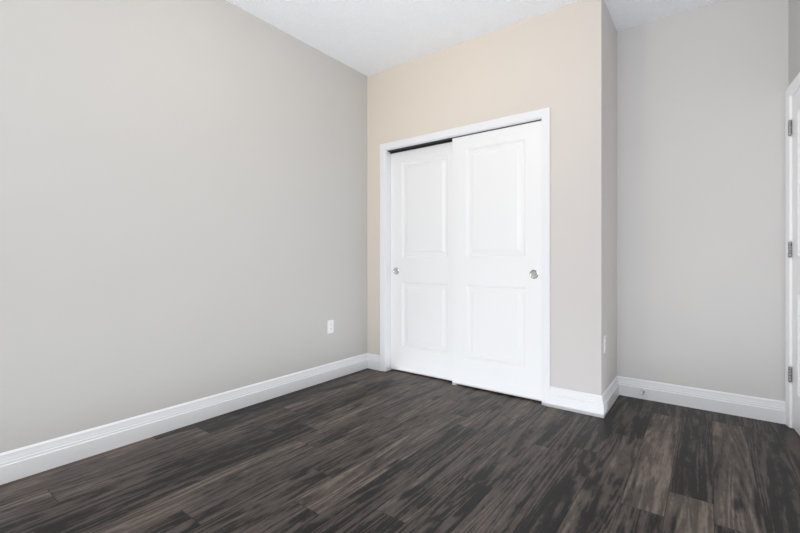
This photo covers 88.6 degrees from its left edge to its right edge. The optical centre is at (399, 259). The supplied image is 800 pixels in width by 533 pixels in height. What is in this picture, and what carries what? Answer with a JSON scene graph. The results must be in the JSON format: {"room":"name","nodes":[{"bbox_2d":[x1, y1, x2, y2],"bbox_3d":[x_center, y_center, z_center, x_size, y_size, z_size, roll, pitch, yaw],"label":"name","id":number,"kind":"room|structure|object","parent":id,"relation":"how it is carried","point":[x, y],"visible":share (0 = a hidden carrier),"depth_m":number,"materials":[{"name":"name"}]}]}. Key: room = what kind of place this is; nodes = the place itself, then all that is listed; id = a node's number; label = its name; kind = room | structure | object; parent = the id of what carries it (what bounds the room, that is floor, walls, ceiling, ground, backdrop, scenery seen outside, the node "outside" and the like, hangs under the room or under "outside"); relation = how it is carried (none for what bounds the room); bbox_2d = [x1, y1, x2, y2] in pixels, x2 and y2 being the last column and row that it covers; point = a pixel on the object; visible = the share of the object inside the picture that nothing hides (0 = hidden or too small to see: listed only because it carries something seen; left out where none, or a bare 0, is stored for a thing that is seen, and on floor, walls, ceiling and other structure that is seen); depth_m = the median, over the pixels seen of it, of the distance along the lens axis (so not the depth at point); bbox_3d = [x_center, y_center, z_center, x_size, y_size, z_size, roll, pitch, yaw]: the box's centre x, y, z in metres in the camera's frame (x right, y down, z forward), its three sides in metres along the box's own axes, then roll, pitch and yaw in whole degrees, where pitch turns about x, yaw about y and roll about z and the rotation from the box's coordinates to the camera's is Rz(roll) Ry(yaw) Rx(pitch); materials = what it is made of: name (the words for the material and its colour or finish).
{"room":"empty bedroom","nodes":[
{"label":"empty bedroom","id":0,"kind":"room"},
{"bbox_2d":[0,0,366,452],"bbox_3d":[-1.538,-0.362,2.413,0.115,2.800,5.710,0,0,37],"label":"wall","id":1,"kind":"structure","parent":0,"point":[183,201],"depth_m":2.48,"materials":[{"name":"beige paint"}]},
{"bbox_2d":[0,353,371,484],"bbox_3d":[-1.720,0.968,2.062,0.018,0.140,4.700,0,0,37],"label":"baseboard","id":2,"kind":"structure","parent":1,"relation":"attached to","point":[23,462],"depth_m":2.41,"materials":[{"name":"white wood"}]},
{"bbox_2d":[327,320,333,333],"bbox_3d":[-0.601,0.582,3.558,0.007,0.114,0.070,0,0,37],"label":"outlet","id":3,"kind":"object","parent":1,"relation":"attached to","point":[329,326],"visible":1,"depth_m":3.55,"materials":[{"name":"white plastic"}]},
{"bbox_2d":[0,368,799,532],"bbox_3d":[0.549,1.068,0.842,5.341,0.060,5.710,0,0,37],"label":"floor","id":4,"kind":"structure","parent":0,"point":[367,450],"depth_m":2.00,"materials":[{"name":"brown wood"}]},
{"bbox_2d":[226,0,720,75],"bbox_3d":[0.549,-1.819,0.842,5.341,0.115,5.710,0,0,37],"label":"ceiling","id":5,"kind":"structure","parent":0,"point":[368,37],"depth_m":3.01,"materials":[{"name":"paint"}]},
{"bbox_2d":[367,0,582,391],"bbox_3d":[0.497,-0.362,3.407,1.942,2.800,0.115,0,0,37],"label":"wall","id":6,"kind":"structure","parent":0,"point":[532,64],"depth_m":3.03,"materials":[{"name":"beige paint"}]},
{"bbox_2d":[391,142,451,380],"bbox_3d":[0.222,0.015,3.651,0.745,2.021,0.035,0,0,37],"label":"closet door","id":7,"kind":"structure","parent":6,"relation":"in","point":[421,260],"depth_m":3.65,"materials":[{"name":"white paint"}]},
{"bbox_2d":[393,267,398,274],"bbox_3d":[-0.038,0.106,3.823,0.067,0.067,0.002,0,0,37],"label":"door knob","id":8,"kind":"object","parent":7,"relation":"attached to","point":[396,270],"visible":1,"depth_m":3.82,"materials":[{"name":"silver metal"}]},
{"bbox_2d":[380,107,549,406],"bbox_3d":[0.478,0.003,3.421,1.471,2.071,0.115,0,0,37],"label":"door frame","id":9,"kind":"structure","parent":6,"relation":"attached to","point":[389,152],"depth_m":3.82,"materials":[{"name":"white wood"}]},
{"bbox_2d":[452,120,541,400],"bbox_3d":[0.744,0.009,3.203,0.745,2.034,0.035,0,0,37],"label":"closet door","id":10,"kind":"structure","parent":6,"relation":"in","point":[496,258],"depth_m":3.17,"materials":[{"name":"white paint"}]},
{"bbox_2d":[529,270,538,278],"bbox_3d":[0.980,0.106,3.002,0.067,0.067,0.002,0,0,37],"label":"door knob","id":11,"kind":"object","parent":10,"relation":"attached to","point":[533,274],"visible":1,"depth_m":3.00,"materials":[{"name":"silver metal"}]},
{"bbox_2d":[550,376,784,423],"bbox_3d":[1.754,0.968,2.740,1.299,0.140,0.597,0,0,37],"label":"baseboard","id":12,"kind":"structure","parent":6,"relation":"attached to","point":[752,407],"depth_m":2.81,"materials":[{"name":"white wood"}]},
{"bbox_2d":[583,0,616,394],"bbox_3d":[1.553,-0.362,3.100,0.115,2.800,0.895,0,0,37],"label":"wall","id":13,"kind":"structure","parent":0,"point":[599,184],"depth_m":2.76,"materials":[{"name":"beige paint"}]},
{"bbox_2d":[604,335,606,352],"bbox_3d":[1.400,0.576,2.795,0.007,0.114,0.070,0,0,37],"label":"outlet","id":14,"kind":"object","parent":13,"relation":"attached to","point":[605,343],"visible":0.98,"depth_m":2.79,"materials":[{"name":"white plastic"}]},
{"bbox_2d":[617,0,788,400],"bbox_3d":[2.146,-0.362,2.890,1.084,2.800,0.115,0,0,37],"label":"wall","id":15,"kind":"structure","parent":0,"point":[701,90],"depth_m":2.84,"materials":[{"name":"beige paint"}]},
{"bbox_2d":[789,0,799,84],"bbox_3d":[0.945,-0.362,0.063,0.115,2.800,5.879,0,0,32],"label":"wall","id":16,"kind":"structure","parent":0,"point":[794,38],"depth_m":2.48,"materials":[{"name":"beige paint"}]},
{"bbox_2d":[785,72,799,427],"bbox_3d":[2.188,-0.015,2.182,0.018,2.107,0.944,0,0,32],"label":"door frame","id":17,"kind":"structure","parent":16,"relation":"attached to","point":[794,85],"depth_m":2.55,"materials":[{"name":"white wood"}]},
{"bbox_2d":[792,88,799,434],"bbox_3d":[2.183,0.011,2.185,0.102,2.030,0.814,0,0,32],"label":"entry door","id":18,"kind":"structure","parent":16,"relation":"in","point":[796,261],"depth_m":2.44,"materials":[{"name":"white paint"}]},
{"bbox_3d":[2.245,0.006,2.146,0.115,2.065,0.860,0,0,32],"label":"door frame","id":19,"kind":"structure","parent":0,"visible":0},
{"bbox_2d":[788,120,791,135],"bbox_3d":[2.419,-0.812,2.522,0.047,0.098,0.018,0,0,32],"label":"entry hinge","id":20,"kind":"object","parent":19,"relation":"attached to","point":[789,127],"visible":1,"depth_m":2.52,"materials":[{"name":"silver metal"}]},
{"bbox_2d":[788,242,791,257],"bbox_3d":[2.419,-0.062,2.522,0.047,0.098,0.018,0,0,32],"label":"entry hinge","id":21,"kind":"object","parent":19,"relation":"attached to","point":[789,249],"visible":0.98,"depth_m":2.52,"materials":[{"name":"silver metal"}]},
{"bbox_2d":[788,366,791,382],"bbox_3d":[2.419,0.708,2.522,0.047,0.098,0.018,0,0,32],"label":"entry hinge","id":22,"kind":"object","parent":19,"relation":"attached to","point":[790,374],"visible":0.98,"depth_m":2.52,"materials":[{"name":"silver metal"}]}
]}

